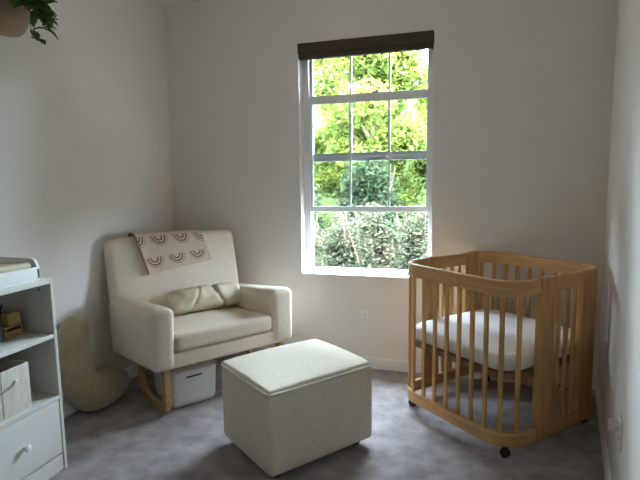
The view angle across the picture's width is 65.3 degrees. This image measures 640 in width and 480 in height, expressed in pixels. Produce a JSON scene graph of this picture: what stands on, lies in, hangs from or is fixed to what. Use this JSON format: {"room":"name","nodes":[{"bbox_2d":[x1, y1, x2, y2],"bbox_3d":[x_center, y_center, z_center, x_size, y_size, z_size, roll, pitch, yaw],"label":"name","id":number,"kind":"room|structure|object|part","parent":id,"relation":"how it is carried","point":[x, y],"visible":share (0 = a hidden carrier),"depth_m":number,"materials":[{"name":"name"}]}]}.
{"room":"baby nursery","nodes":[
{"label":"baby nursery","id":0,"kind":"room"},
{"bbox_2d":[0,0,173,402],"bbox_3d":[-1.752,-0.256,2.513,0.150,2.760,3.641,1,7,17],"label":"wall","id":1,"kind":"structure","parent":0,"point":[85,157],"depth_m":3.14,"materials":[{"name":"paint"}]},
{"bbox_2d":[63,363,147,417],"bbox_3d":[-1.664,1.077,2.614,0.014,0.087,3.327,1,7,17],"label":"baseboard","id":2,"kind":"structure","parent":1,"relation":"attached to","point":[68,408],"depth_m":3.08,"materials":[{"name":"white paint"}]},
{"bbox_2d":[153,0,202,5],"bbox_3d":[-0.483,-1.535,0.928,3.551,0.120,5.641,1,7,17],"label":"ceiling","id":3,"kind":"structure","parent":0,"point":[162,2],"depth_m":3.79,"materials":[{"name":"white paint"}]},
{"bbox_2d":[0,0,57,44],"bbox_3d":[-1.457,-1.290,2.301,0.437,0.665,0.440,1,7,17],"label":"hanging plant","id":4,"kind":"object","parent":3,"relation":"hanging from","point":[16,16],"visible":1,"depth_m":2.31,"materials":[{"name":"green plant"}]},
{"bbox_3d":[-1.458,-1.035,2.335,0.186,0.150,0.186,1,7,17],"label":"pot","id":5,"kind":"part","parent":4,"relation":"part of","materials":[{"name":"beige ceramic"}]},
{"bbox_2d":[49,355,604,479],"bbox_3d":[-0.468,1.336,1.182,3.551,0.120,5.451,1,7,17],"label":"floor","id":6,"kind":"structure","parent":0,"point":[128,438],"depth_m":2.65,"materials":[{"name":"carpet"}]},
{"bbox_2d":[0,278,67,479],"bbox_3d":[-1.575,0.704,2.071,0.448,0.955,0.878,1,7,17],"label":"dresser","id":7,"kind":"object","parent":6,"relation":"on","point":[32,440],"visible":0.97,"depth_m":2.38,"materials":[{"name":"laminate"}]},
{"bbox_2d":[0,322,2,341],"bbox_3d":[-1.484,0.423,2.270,0.072,0.085,0.072,1,7,17],"label":"pen cup","id":8,"kind":"object","parent":7,"relation":"on","point":[1,333],"visible":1,"depth_m":2.27,"materials":[{"name":"blue"}]},
{"bbox_2d":[2,323,22,339],"bbox_3d":[-1.478,0.428,2.358,0.090,0.054,0.098,1,7,17],"label":"box","id":9,"kind":"object","parent":7,"relation":"on","point":[15,330],"visible":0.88,"depth_m":2.35,"materials":[{"name":"brown wood"}]},
{"bbox_2d":[0,310,20,326],"bbox_3d":[-1.466,0.369,2.360,0.061,0.062,0.070,1,7,17],"label":"box","id":10,"kind":"object","parent":9,"relation":"on","point":[9,318],"visible":1,"depth_m":2.34,"materials":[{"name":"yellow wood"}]},
{"bbox_3d":[-1.441,0.371,2.338,0.001,0.038,0.028,1,7,17],"label":"picture panel","id":11,"kind":"part","parent":10,"relation":"part of","materials":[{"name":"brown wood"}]},
{"bbox_3d":[-1.442,0.434,2.347,0.008,0.021,0.080,1,7,17],"label":"drawer","id":12,"kind":"part","parent":9,"relation":"part of","materials":[{"name":"brown wood"}]},
{"bbox_2d":[0,358,31,421],"bbox_3d":[-1.519,0.674,2.204,0.352,0.215,0.286,1,7,17],"label":"storage bin","id":13,"kind":"object","parent":7,"relation":"on","point":[15,392],"visible":1,"depth_m":2.23,"materials":[{"name":"beige fabric"}]},
{"bbox_2d":[0,256,40,289],"bbox_3d":[-1.600,0.174,2.037,0.405,0.106,0.725,1,7,17],"label":"tray","id":14,"kind":"object","parent":7,"relation":"on","point":[24,276],"visible":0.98,"depth_m":2.26,"materials":[{"name":"white paint"}]},
{"bbox_2d":[0,262,30,273],"bbox_3d":[-1.600,0.167,2.036,0.366,0.092,0.686,1,7,17],"label":"changing pad","id":15,"kind":"object","parent":14,"relation":"in","point":[4,267],"visible":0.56,"depth_m":2.23,"materials":[{"name":"beige fabric"}]},
{"bbox_3d":[-1.312,0.933,2.238,0.032,0.033,0.032,1,7,17],"label":"knob","id":16,"kind":"part","parent":7,"relation":"part of","materials":[{"name":"white paint"}]},
{"bbox_3d":[-1.397,0.958,2.048,0.019,0.268,0.834,1,7,17],"label":"drawer","id":17,"kind":"part","parent":7,"relation":"part of","materials":[{"name":"laminate"}]},
{"bbox_2d":[57,316,129,411],"bbox_3d":[-1.389,0.743,3.084,0.236,0.626,0.507,1,7,17],"label":"pillow","id":18,"kind":"object","parent":6,"relation":"on","point":[87,389],"visible":0.96,"depth_m":2.91,"materials":[{"name":"beige fabric"}]},
{"bbox_2d":[154,359,216,407],"bbox_3d":[-0.880,0.904,3.259,0.330,0.248,0.345,-6,9,-38],"label":"storage bin","id":19,"kind":"object","parent":6,"relation":"on","point":[193,383],"visible":0.73,"depth_m":3.13,"materials":[{"name":"grey plastic"}]},
{"bbox_2d":[103,230,291,414],"bbox_3d":[-0.821,0.487,3.400,1.071,1.043,0.717,-6,9,-38],"label":"armchair","id":20,"kind":"object","parent":6,"relation":"on","point":[146,332],"visible":0.94,"depth_m":3.25,"materials":[{"name":"beige fabric"}]},
{"bbox_3d":[-1.103,0.564,3.084,0.576,0.381,0.152,6,9,43],"label":"arm","id":21,"kind":"part","parent":20,"relation":"part of","materials":[{"name":"beige fabric"}]},
{"bbox_3d":[-1.056,0.893,3.160,0.034,0.301,0.505,-6,9,-38],"label":"sled leg","id":22,"kind":"part","parent":20,"relation":"part of","materials":[{"name":"brown wood"}]},
{"bbox_2d":[128,229,211,274],"bbox_3d":[-1.046,0.068,3.523,0.534,0.276,0.222,-6,9,-38],"label":"blanket","id":23,"kind":"object","parent":20,"relation":"on","point":[167,250],"visible":0.95,"depth_m":3.46,"materials":[{"name":"fabric"}]},
{"bbox_3d":[-1.005,0.294,3.537,0.939,0.687,0.242,-6,9,-38],"label":"backrest","id":24,"kind":"part","parent":20,"relation":"part of","materials":[{"name":"beige fabric"}]},
{"bbox_2d":[167,282,240,313],"bbox_3d":[-0.792,0.397,3.467,0.541,0.163,0.158,-6,9,-38],"label":"lumbar pillow","id":25,"kind":"object","parent":20,"relation":"on","point":[203,297],"visible":0.88,"depth_m":3.40,"materials":[{"name":"fabric"}]},
{"bbox_2d":[174,305,270,351],"bbox_3d":[-0.762,0.558,3.316,0.744,0.131,0.490,-6,9,-38],"label":"seat cushion","id":26,"kind":"object","parent":20,"relation":"on","point":[196,331],"depth_m":3.20,"materials":[{"name":"beige fabric"}]},
{"bbox_3d":[-0.741,0.665,3.390,0.925,0.096,0.548,-6,9,-38],"label":"seat frame","id":27,"kind":"part","parent":20,"relation":"part of","materials":[{"name":"beige fabric"}]},
{"bbox_3d":[-0.453,0.494,3.593,0.581,0.379,0.186,6,9,43],"label":"arm","id":28,"kind":"part","parent":20,"relation":"part of","materials":[{"name":"beige fabric"}]},
{"bbox_3d":[-0.416,0.824,3.661,0.034,0.301,0.505,-6,9,-38],"label":"sled leg","id":29,"kind":"part","parent":20,"relation":"part of","materials":[{"name":"brown wood"}]},
{"bbox_2d":[221,339,371,477],"bbox_3d":[-0.123,0.847,2.654,0.650,0.489,0.533,-6,8,-36],"label":"ottoman","id":30,"kind":"object","parent":6,"relation":"on","point":[287,407],"visible":1,"depth_m":2.45,"materials":[{"name":"beige fabric"}]},
{"bbox_3d":[-0.127,0.638,2.629,0.635,0.068,0.518,-6,8,-36],"label":"panel","id":31,"kind":"part","parent":30,"relation":"part of","materials":[{"name":"beige fabric"}]},
{"bbox_2d":[407,251,597,457],"bbox_3d":[1.032,0.584,2.926,0.812,0.909,0.832,-5,8,-31],"label":"crib","id":32,"kind":"object","parent":6,"relation":"on","point":[543,376],"visible":0.89,"depth_m":2.64,"materials":[{"name":"brown wood"}]},
{"bbox_3d":[1.037,0.932,2.968,0.812,0.066,0.820,-5,8,-31],"label":"rail","id":33,"kind":"part","parent":32,"relation":"part of","materials":[{"name":"brown wood"}]},
{"bbox_2d":[416,309,575,370],"bbox_3d":[1.031,0.558,2.923,0.727,0.091,0.735,-5,8,-31],"label":"mattress","id":34,"kind":"object","parent":32,"relation":"on","point":[528,326],"visible":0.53,"depth_m":2.78,"materials":[{"name":"white fabric"}]},
{"bbox_3d":[1.026,0.173,2.876,0.812,0.074,0.820,-5,8,-31],"label":"rail","id":35,"kind":"part","parent":32,"relation":"part of","materials":[{"name":"brown wood"}]},
{"bbox_2d":[163,0,617,376],"bbox_3d":[0.334,-0.426,3.671,3.151,2.760,0.180,1,7,17],"label":"wall","id":36,"kind":"structure","parent":0,"point":[523,93],"depth_m":3.43,"materials":[{"name":"paint"}]},
{"bbox_2d":[360,309,369,324],"bbox_3d":[0.332,0.571,3.697,0.072,0.116,0.009,1,7,17],"label":"wall outlet","id":37,"kind":"object","parent":36,"relation":"attached to","point":[364,314],"visible":1,"depth_m":3.69,"materials":[{"name":"white plastic"}]},
{"bbox_2d":[302,49,433,278],"bbox_3d":[0.338,-0.577,3.650,0.963,1.689,0.173,1,7,17],"label":"window","id":38,"kind":"structure","parent":36,"relation":"in","point":[309,101],"depth_m":3.69,"materials":[{"name":"white plastic"}]},
{"bbox_3d":[0.339,0.261,3.712,0.963,0.010,0.093,1,7,17],"label":"sill","id":39,"kind":"part","parent":38,"relation":"part of","materials":[{"name":"white paint"}]},
{"bbox_2d":[297,30,433,60],"bbox_3d":[0.306,-1.351,3.491,0.961,0.112,0.064,1,7,17],"label":"roller blind","id":40,"kind":"object","parent":38,"relation":"attached to","point":[421,40],"visible":0.93,"depth_m":3.46,"materials":[{"name":"brown fabric"}]},
{"bbox_3d":[0.305,-1.311,3.490,0.955,0.034,0.036,1,7,17],"label":"rail","id":41,"kind":"part","parent":40,"relation":"part of","materials":[{"name":"brown fabric"}]},
{"bbox_3d":[0.351,-0.636,3.668,0.885,0.858,0.025,1,7,17],"label":"sash","id":42,"kind":"part","parent":38,"relation":"part of","materials":[{"name":"glass"}]},
{"bbox_3d":[0.355,-0.986,3.657,0.885,0.799,0.022,1,7,17],"label":"sash","id":43,"kind":"part","parent":38,"relation":"part of","materials":[{"name":"glass"}]},
{"bbox_2d":[230,347,597,390],"bbox_3d":[0.325,0.912,3.739,3.151,0.087,0.014,1,7,17],"label":"baseboard","id":44,"kind":"structure","parent":36,"relation":"attached to","point":[390,364],"depth_m":3.66,"materials":[{"name":"white paint"}]},
{"bbox_2d":[598,0,639,479],"bbox_3d":[1.207,-0.191,1.606,0.900,2.760,3.641,1,7,17],"label":"wall","id":45,"kind":"structure","parent":0,"point":[619,346],"depth_m":2.14,"materials":[{"name":"paint"}]},
{"bbox_2d":[595,378,611,479],"bbox_3d":[1.061,1.137,1.779,0.014,0.087,3.372,3,8,26],"label":"baseboard","id":46,"kind":"structure","parent":45,"relation":"attached to","point":[607,474],"depth_m":2.59,"materials":[{"name":"white paint"}]},
{"bbox_2d":[618,414,622,450],"bbox_3d":[1.146,0.736,1.910,0.009,0.116,0.072,3,8,26],"label":"wall outlet","id":47,"kind":"object","parent":45,"relation":"attached to","point":[620,416],"visible":0.98,"depth_m":1.89,"materials":[{"name":"white plastic"}]},
{"bbox_2d":[607,418,618,431],"bbox_3d":[1.124,0.711,1.917,0.038,0.048,0.048,3,8,26],"label":"plug","id":48,"kind":"object","parent":47,"relation":"attached to","point":[612,425],"visible":1,"depth_m":1.90,"materials":[{"name":"beige plastic"}]},
{"label":"outside","id":49,"kind":"structure","parent":0,"visible":0},
{"bbox_2d":[313,84,427,266],"bbox_3d":[2.389,-3.036,14.400,28.000,6.143,22.000,1,7,17],"label":"ground","id":50,"kind":"structure","parent":49,"point":[326,201],"depth_m":15.78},
{"bbox_2d":[314,181,326,255],"bbox_3d":[-0.520,-0.351,8.021,1.252,2.406,1.206,1,7,17],"label":"shrub","id":51,"kind":"object","parent":50,"relation":"on","point":[319,198],"visible":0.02,"depth_m":7.88,"materials":[{"name":"green plant"}]},
{"bbox_2d":[314,214,327,266],"bbox_3d":[-0.270,0.304,6.168,0.781,1.539,0.790,1,7,17],"label":"shrub","id":52,"kind":"object","parent":50,"relation":"on","point":[318,262],"visible":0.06,"depth_m":6.10,"materials":[{"name":"green plant"}]},
{"bbox_2d":[313,58,363,222],"bbox_3d":[0.361,-3.191,12.638,2.447,6.014,2.240,-7,9,-40],"label":"tree","id":53,"kind":"object","parent":50,"relation":"on","point":[328,79],"visible":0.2,"depth_m":12.18,"materials":[{"name":"green plant"}]},
{"bbox_2d":[321,212,370,267],"bbox_3d":[0.348,0.256,6.784,0.768,1.468,0.860,-4,8,-25],"label":"shrub","id":54,"kind":"object","parent":50,"relation":"on","point":[341,245],"visible":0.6,"depth_m":6.66,"materials":[{"name":"green plant"}]},
{"bbox_2d":[334,150,405,265],"bbox_3d":[0.773,-0.256,7.753,1.073,2.242,1.175,1,7,17],"label":"shrub","id":55,"kind":"object","parent":50,"relation":"on","point":[366,189],"visible":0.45,"depth_m":7.49,"materials":[{"name":"green plant"}]},
{"bbox_2d":[318,50,427,223],"bbox_3d":[1.099,-2.009,9.703,2.330,4.886,2.346,-1,7,2],"label":"tree","id":56,"kind":"object","parent":50,"relation":"on","point":[369,72],"visible":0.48,"depth_m":9.27,"materials":[{"name":"green plant"}]},
{"bbox_2d":[349,201,408,269],"bbox_3d":[0.639,0.313,5.895,0.783,1.559,0.710,1,7,17],"label":"shrub","id":57,"kind":"object","parent":50,"relation":"on","point":[376,231],"visible":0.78,"depth_m":5.72,"materials":[{"name":"green plant"}]},
{"bbox_2d":[393,204,427,269],"bbox_3d":[1.268,0.266,6.510,0.779,1.488,0.795,1,7,17],"label":"shrub","id":58,"kind":"object","parent":50,"relation":"on","point":[413,247],"visible":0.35,"depth_m":6.31,"materials":[{"name":"green plant"}]},
{"bbox_2d":[406,54,427,188],"bbox_3d":[3.162,-3.058,11.851,2.256,5.854,2.260,1,7,11],"label":"tree","id":59,"kind":"object","parent":50,"relation":"on","point":[419,165],"visible":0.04,"depth_m":11.77,"materials":[{"name":"green plant"}]},
{"bbox_2d":[414,227,427,258],"bbox_3d":[1.419,0.334,5.603,0.811,1.564,0.734,-6,9,-39],"label":"shrub","id":60,"kind":"object","parent":50,"relation":"on","point":[426,253],"visible":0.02,"depth_m":5.65,"materials":[{"name":"green plant"}]}
]}

